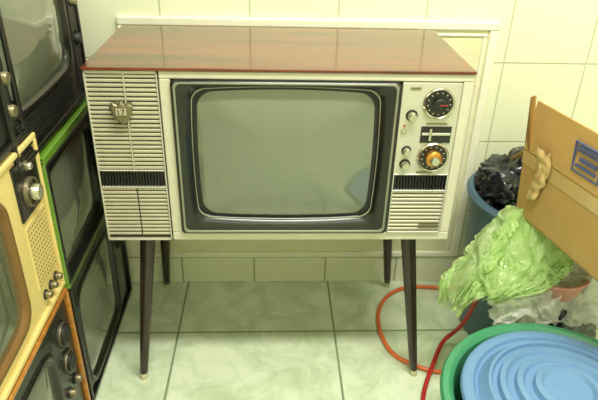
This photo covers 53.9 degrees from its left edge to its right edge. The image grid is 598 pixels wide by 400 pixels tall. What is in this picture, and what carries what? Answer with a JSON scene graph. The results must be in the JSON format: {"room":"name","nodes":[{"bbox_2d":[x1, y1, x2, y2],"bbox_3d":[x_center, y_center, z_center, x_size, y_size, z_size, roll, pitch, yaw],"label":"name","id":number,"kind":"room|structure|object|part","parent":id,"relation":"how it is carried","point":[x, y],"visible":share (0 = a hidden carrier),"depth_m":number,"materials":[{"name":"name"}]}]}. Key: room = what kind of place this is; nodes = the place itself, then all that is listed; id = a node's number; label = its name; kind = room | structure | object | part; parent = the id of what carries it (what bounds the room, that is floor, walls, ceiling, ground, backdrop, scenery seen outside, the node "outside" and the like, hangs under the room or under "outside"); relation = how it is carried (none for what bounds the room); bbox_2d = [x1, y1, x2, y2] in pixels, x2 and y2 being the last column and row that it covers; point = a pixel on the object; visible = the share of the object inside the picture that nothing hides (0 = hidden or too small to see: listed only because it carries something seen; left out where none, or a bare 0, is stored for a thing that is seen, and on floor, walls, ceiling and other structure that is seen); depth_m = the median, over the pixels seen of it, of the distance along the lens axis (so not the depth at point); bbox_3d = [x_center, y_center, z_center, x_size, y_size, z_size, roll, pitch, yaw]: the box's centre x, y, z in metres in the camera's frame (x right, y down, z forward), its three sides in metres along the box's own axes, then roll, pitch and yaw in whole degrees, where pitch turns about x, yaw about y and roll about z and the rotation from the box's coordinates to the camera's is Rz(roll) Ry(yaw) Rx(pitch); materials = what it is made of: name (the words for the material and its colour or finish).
{"room":"storage room","nodes":[
{"label":"storage room","id":0,"kind":"room"},
{"bbox_2d":[77,0,597,256],"bbox_3d":[0.329,-0.837,1.466,2.950,2.500,0.114,0,29,-3],"label":"wall","id":1,"kind":"structure","parent":0,"point":[546,49],"depth_m":1.65,"materials":[{"name":"tile"}]},
{"bbox_2d":[128,256,460,281],"bbox_3d":[0.301,0.234,2.008,2.750,0.100,0.004,0,29,-3],"label":"baseboard","id":2,"kind":"structure","parent":1,"relation":"attached to","point":[182,269],"depth_m":1.99,"materials":[{"name":"tile"}]},
{"bbox_3d":[0.015,0.180,1.960,1.041,0.020,0.012,0,29,-3],"label":"rail","id":3,"kind":"part","parent":1,"relation":"part of","materials":[{"name":"white paint"}]},
{"bbox_3d":[0.033,-0.479,1.594,1.041,0.024,0.014,0,29,-3],"label":"rail","id":4,"kind":"part","parent":1,"relation":"part of","materials":[{"name":"white paint"}]},
{"bbox_2d":[95,280,597,399],"bbox_3d":[0.360,1.045,0.713,2.950,0.060,3.258,0,29,-3],"label":"floor","id":5,"kind":"structure","parent":0,"point":[210,340],"depth_m":1.75,"materials":[{"name":"tile"}]},
{"bbox_2d":[7,287,90,399],"bbox_3d":[-0.698,0.480,1.206,0.379,0.400,0.472,0,29,-3],"label":"television","id":6,"kind":"object","parent":5,"relation":"on","point":[54,369],"visible":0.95,"depth_m":1.27,"materials":[{"name":"plastic"}]},
{"bbox_2d":[0,132,64,399],"bbox_3d":[-0.683,0.143,1.017,0.391,0.371,0.468,0,29,-3],"label":"television","id":7,"kind":"object","parent":6,"relation":"on","point":[32,281],"visible":0.98,"depth_m":1.10,"materials":[{"name":"yellow plastic"}]},
{"bbox_2d":[0,9,26,161],"bbox_3d":[-0.679,-0.146,0.827,0.379,0.317,0.455,0,29,-3],"label":"television","id":8,"kind":"object","parent":7,"relation":"on","point":[8,77],"visible":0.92,"depth_m":1.03,"materials":[{"name":"black plastic"}]},
{"bbox_3d":[-0.504,-0.209,1.008,0.012,0.024,0.024,0,29,-3],"label":"knob","id":9,"kind":"part","parent":8,"relation":"part of","materials":[{"name":"metal"}]},
{"bbox_3d":[-0.504,-0.149,0.833,0.003,0.285,0.431,0,29,-3],"label":"plate","id":10,"kind":"part","parent":8,"relation":"part of","materials":[{"name":"black plastic"}]},
{"bbox_3d":[-0.505,-0.157,1.038,0.012,0.024,0.024,0,29,-3],"label":"knob","id":11,"kind":"part","parent":8,"relation":"part of","materials":[{"name":"metal"}]},
{"bbox_3d":[-0.516,-0.029,1.117,0.008,0.113,0.107,0,29,-3],"label":"tuner plate","id":12,"kind":"part","parent":7,"relation":"part of","materials":[{"name":"black plastic"}]},
{"bbox_3d":[-0.506,-0.064,1.101,0.010,0.016,0.016,0,29,-3],"label":"knob","id":13,"kind":"part","parent":7,"relation":"part of","materials":[{"name":"silver metal"}]},
{"bbox_3d":[-0.502,-0.016,1.122,0.020,0.034,0.034,0,29,-3],"label":"knob","id":14,"kind":"part","parent":7,"relation":"part of","materials":[{"name":"silver metal"}]},
{"bbox_3d":[-0.522,0.095,1.189,0.005,0.148,0.102,0,29,-3],"label":"speaker plate","id":15,"kind":"part","parent":7,"relation":"part of","materials":[{"name":"beige plastic"}]},
{"bbox_3d":[-0.514,0.195,1.212,0.012,0.016,0.016,0,29,-3],"label":"knob","id":16,"kind":"part","parent":7,"relation":"part of","materials":[{"name":"metal"}]},
{"bbox_3d":[-0.516,0.178,1.240,0.012,0.016,0.016,0,29,-3],"label":"knob","id":17,"kind":"part","parent":7,"relation":"part of","materials":[{"name":"metal"}]},
{"bbox_3d":[-0.517,0.164,1.268,0.012,0.016,0.016,0,29,-3],"label":"knob","id":18,"kind":"part","parent":7,"relation":"part of","materials":[{"name":"metal"}]},
{"bbox_3d":[-0.525,0.297,1.306,0.003,0.065,0.065,0,29,-3],"label":"knob","id":19,"kind":"part","parent":6,"relation":"part of","materials":[{"name":"black plastic"}]},
{"bbox_3d":[-0.519,0.297,1.306,0.012,0.048,0.048,0,29,-3],"label":"knob","id":20,"kind":"part","parent":6,"relation":"part of","materials":[{"name":"black plastic"}]},
{"bbox_3d":[-0.527,0.367,1.345,0.003,0.059,0.059,0,29,-3],"label":"knob","id":21,"kind":"part","parent":6,"relation":"part of","materials":[{"name":"black plastic"}]},
{"bbox_3d":[-0.521,0.367,1.345,0.012,0.044,0.044,0,29,-3],"label":"knob","id":22,"kind":"part","parent":6,"relation":"part of","materials":[{"name":"black plastic"}]},
{"bbox_3d":[-0.522,0.445,1.360,0.012,0.020,0.020,0,29,-3],"label":"knob","id":23,"kind":"part","parent":6,"relation":"part of","materials":[{"name":"metal"}]},
{"bbox_3d":[-0.523,0.423,1.399,0.012,0.020,0.020,0,29,-3],"label":"knob","id":24,"kind":"part","parent":6,"relation":"part of","materials":[{"name":"metal"}]},
{"bbox_2d":[68,218,131,399],"bbox_3d":[-0.718,0.249,1.637,0.379,0.385,0.480,0,29,-3],"label":"television","id":25,"kind":"object","parent":5,"relation":"on","point":[100,292],"visible":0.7,"depth_m":1.58,"materials":[{"name":"black plastic"}]},
{"bbox_2d":[39,97,104,288],"bbox_3d":[-0.705,-0.031,1.401,0.382,0.332,0.385,0,29,-3],"label":"television","id":26,"kind":"object","parent":25,"relation":"on","point":[68,163],"visible":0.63,"depth_m":1.36,"materials":[{"name":"black plastic"}]},
{"bbox_2d":[0,0,85,173],"bbox_3d":[-0.696,-0.313,1.192,0.379,0.361,0.477,0,29,-3],"label":"television","id":27,"kind":"object","parent":26,"relation":"on","point":[45,39],"visible":0.94,"depth_m":1.17,"materials":[{"name":"black plastic"}]},
{"bbox_3d":[-0.521,-0.316,1.199,0.003,0.329,0.453,0,29,-3],"label":"plate","id":28,"kind":"part","parent":27,"relation":"part of","materials":[{"name":"black plastic"}]},
{"bbox_3d":[-0.519,-0.457,1.349,0.012,0.020,0.020,0,29,-3],"label":"knob","id":29,"kind":"part","parent":27,"relation":"part of","materials":[{"name":"metal"}]},
{"bbox_3d":[-0.521,-0.383,1.390,0.012,0.026,0.026,0,29,-3],"label":"knob","id":30,"kind":"part","parent":27,"relation":"part of","materials":[{"name":"black plastic"}]},
{"bbox_3d":[-0.531,-0.033,1.406,0.003,0.307,0.370,0,29,-3],"label":"plate","id":31,"kind":"part","parent":26,"relation":"part of","materials":[{"name":"black plastic"}]},
{"bbox_3d":[-0.541,0.120,1.780,0.012,0.040,0.040,0,29,-3],"label":"knob","id":32,"kind":"part","parent":25,"relation":"part of","materials":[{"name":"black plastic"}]},
{"bbox_2d":[80,25,476,379],"bbox_3d":[-0.054,0.019,1.580,0.804,0.874,0.468,0,29,-3],"label":"television","id":33,"kind":"object","parent":5,"relation":"on","point":[199,133],"visible":1,"depth_m":1.29,"materials":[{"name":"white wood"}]},
{"bbox_3d":[-0.366,-0.180,1.209,0.022,0.015,0.004,0,29,-3],"label":"emblem plate","id":34,"kind":"part","parent":33,"relation":"part of","materials":[{"name":"white plastic"}]},
{"bbox_3d":[-0.366,-0.086,1.284,0.148,0.405,0.013,0,29,-3],"label":"speaker frame","id":35,"kind":"part","parent":33,"relation":"part of","materials":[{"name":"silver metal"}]},
{"bbox_3d":[-0.366,-0.093,1.297,0.147,0.402,0.020,0,29,-3],"label":"speaker panel","id":36,"kind":"part","parent":33,"relation":"part of","materials":[{"name":"beige plastic"}]},
{"bbox_2d":[99,171,165,186],"bbox_3d":[-0.367,-0.048,1.303,0.143,0.038,0.008,0,29,-3],"label":"vent","id":37,"kind":"object","parent":33,"relation":"attached to","point":[106,178],"depth_m":1.30,"materials":[{"name":"black plastic"}]},
{"bbox_3d":[-0.392,0.274,1.524,0.091,0.466,0.038,-17,34,-30],"label":"leg","id":38,"kind":"part","parent":33,"relation":"part of","materials":[{"name":"brown wood"}]},
{"bbox_3d":[-0.411,0.116,1.809,0.038,0.466,0.142,-12,32,-22],"label":"leg","id":39,"kind":"part","parent":33,"relation":"part of","materials":[{"name":"brown wood"}]},
{"bbox_3d":[-0.042,-0.351,1.353,0.804,0.007,0.371,0,29,-3],"label":"panel","id":40,"kind":"part","parent":33,"relation":"part of","materials":[{"name":"brown wood"}]},
{"bbox_3d":[-0.029,-0.095,1.294,0.406,0.320,0.002,0,29,-3],"label":"screen trim","id":41,"kind":"part","parent":33,"relation":"part of","materials":[{"name":"silver metal"}]},
{"bbox_3d":[-0.029,-0.081,1.285,0.466,0.358,0.002,0,29,-3],"label":"bezel trim","id":42,"kind":"part","parent":33,"relation":"part of","materials":[{"name":"black plastic"}]},
{"bbox_3d":[0.035,-0.090,1.311,0.651,0.405,0.030,0,29,-3],"label":"frame","id":43,"kind":"part","parent":33,"relation":"part of","materials":[{"name":"beige plastic"}]},
{"bbox_3d":[0.276,0.117,1.841,0.038,0.466,0.149,15,32,23],"label":"leg","id":44,"kind":"part","parent":33,"relation":"part of","materials":[{"name":"brown wood"}]},
{"bbox_3d":[0.234,-0.079,1.303,0.025,0.025,0.002,0,29,-3],"label":"knob","id":45,"kind":"part","parent":33,"relation":"part of","materials":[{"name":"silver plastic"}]},
{"bbox_3d":[0.235,-0.075,1.297,0.019,0.019,0.015,0,29,-3],"label":"knob","id":46,"kind":"part","parent":33,"relation":"part of","materials":[{"name":"silver metal"}]},
{"bbox_3d":[0.235,-0.104,1.281,0.017,0.017,0.015,0,29,-3],"label":"knob","id":47,"kind":"part","parent":33,"relation":"part of","materials":[{"name":"silver metal"}]},
{"bbox_3d":[0.290,0.277,1.553,0.100,0.466,0.038,17,32,25],"label":"leg","id":48,"kind":"part","parent":33,"relation":"part of","materials":[{"name":"brown wood"}]},
{"bbox_3d":[0.239,-0.179,1.248,0.026,0.026,0.002,0,29,-3],"label":"knob","id":49,"kind":"part","parent":33,"relation":"part of","materials":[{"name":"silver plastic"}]},
{"bbox_3d":[0.240,-0.175,1.242,0.020,0.020,0.015,0,29,-3],"label":"knob","id":50,"kind":"part","parent":33,"relation":"part of","materials":[{"name":"silver metal"}]},
{"bbox_3d":[0.271,0.005,1.362,0.126,0.155,0.017,0,29,-3],"label":"panel frame","id":51,"kind":"part","parent":33,"relation":"part of","materials":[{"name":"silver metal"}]},
{"bbox_2d":[393,175,446,189],"bbox_3d":[0.273,-0.041,1.332,0.118,0.038,0.008,0,29,-3],"label":"vent","id":52,"kind":"object","parent":33,"relation":"attached to","point":[400,182],"depth_m":1.33,"materials":[{"name":"black plastic"}]},
{"bbox_3d":[0.275,-0.158,1.282,0.126,0.210,0.034,0,29,-3],"label":"control panel","id":53,"kind":"part","parent":33,"relation":"part of","materials":[{"name":"silver metal"}]},
{"bbox_3d":[0.295,-0.088,1.286,0.036,0.036,0.020,0,29,-3],"label":"dial knob","id":54,"kind":"part","parent":33,"relation":"part of","materials":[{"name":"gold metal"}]},
{"bbox_2d":[376,285,441,373],"bbox_3d":[0.370,0.376,1.844,0.257,0.012,0.426,9,30,13],"label":"garden hose","id":55,"kind":"object","parent":5,"relation":"on","point":[437,371],"visible":0.74,"depth_m":1.80,"materials":[{"name":"orange rubber"}]},
{"bbox_2d":[421,299,477,399],"bbox_3d":[0.370,0.411,1.503,0.089,0.281,0.432,15,32,22],"label":"gas hose","id":56,"kind":"object","parent":5,"relation":"on","point":[473,305],"visible":0.99,"depth_m":1.63,"materials":[{"name":"red rubber"}]},
{"bbox_2d":[459,146,523,334],"bbox_3d":[0.676,0.125,1.712,0.416,0.596,0.416,0,29,-3],"label":"storage bin","id":57,"kind":"object","parent":5,"relation":"on","point":[494,186],"visible":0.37,"depth_m":1.60,"materials":[{"name":"blue plastic"}]},
{"bbox_2d":[511,95,597,281],"bbox_3d":[0.769,-0.035,1.268,0.460,0.294,0.507,-4,30,-11],"label":"cardboard box","id":58,"kind":"object","parent":57,"relation":"on","point":[558,190],"visible":0.96,"depth_m":1.25,"materials":[{"name":"brown cardboard"}]},
{"bbox_2d":[440,323,597,399],"bbox_3d":[0.526,0.540,1.252,0.486,0.310,0.486,0,29,-3],"label":"washtub","id":59,"kind":"object","parent":5,"relation":"on","point":[450,389],"visible":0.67,"depth_m":1.33,"materials":[{"name":"green plastic"}]},
{"bbox_2d":[460,331,597,399],"bbox_3d":[0.531,0.387,1.167,0.406,0.047,0.406,0,29,-3],"label":"plastic lid","id":60,"kind":"object","parent":59,"relation":"in","point":[520,365],"visible":1,"depth_m":1.22,"materials":[{"name":"blue plastic"}]},
{"bbox_2d":[487,261,597,338],"bbox_3d":[0.650,0.328,1.502,0.414,0.444,0.146,0,29,-3],"label":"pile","id":61,"kind":"object","parent":5,"relation":"on","point":[571,304],"visible":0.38,"depth_m":1.40,"materials":[{"name":"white plastic"}]},
{"bbox_2d":[435,205,573,317],"bbox_3d":[0.488,0.159,1.417,0.296,0.270,0.183,0,29,-3],"label":"plastic bag","id":62,"kind":"object","parent":61,"relation":"on","point":[509,258],"visible":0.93,"depth_m":1.39,"materials":[{"name":"green plastic"}]},
{"bbox_3d":[0.444,0.151,1.429,0.206,0.255,0.100,-17,34,-30],"label":"handle","id":63,"kind":"part","parent":62,"relation":"part of","materials":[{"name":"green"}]},
{"bbox_2d":[548,279,589,301],"bbox_3d":[0.631,0.205,1.431,0.140,0.051,0.140,-5,19,0],"label":"bowl","id":64,"kind":"object","parent":61,"relation":"on","point":[567,290],"depth_m":1.39,"materials":[{"name":"plastic"}]}
]}

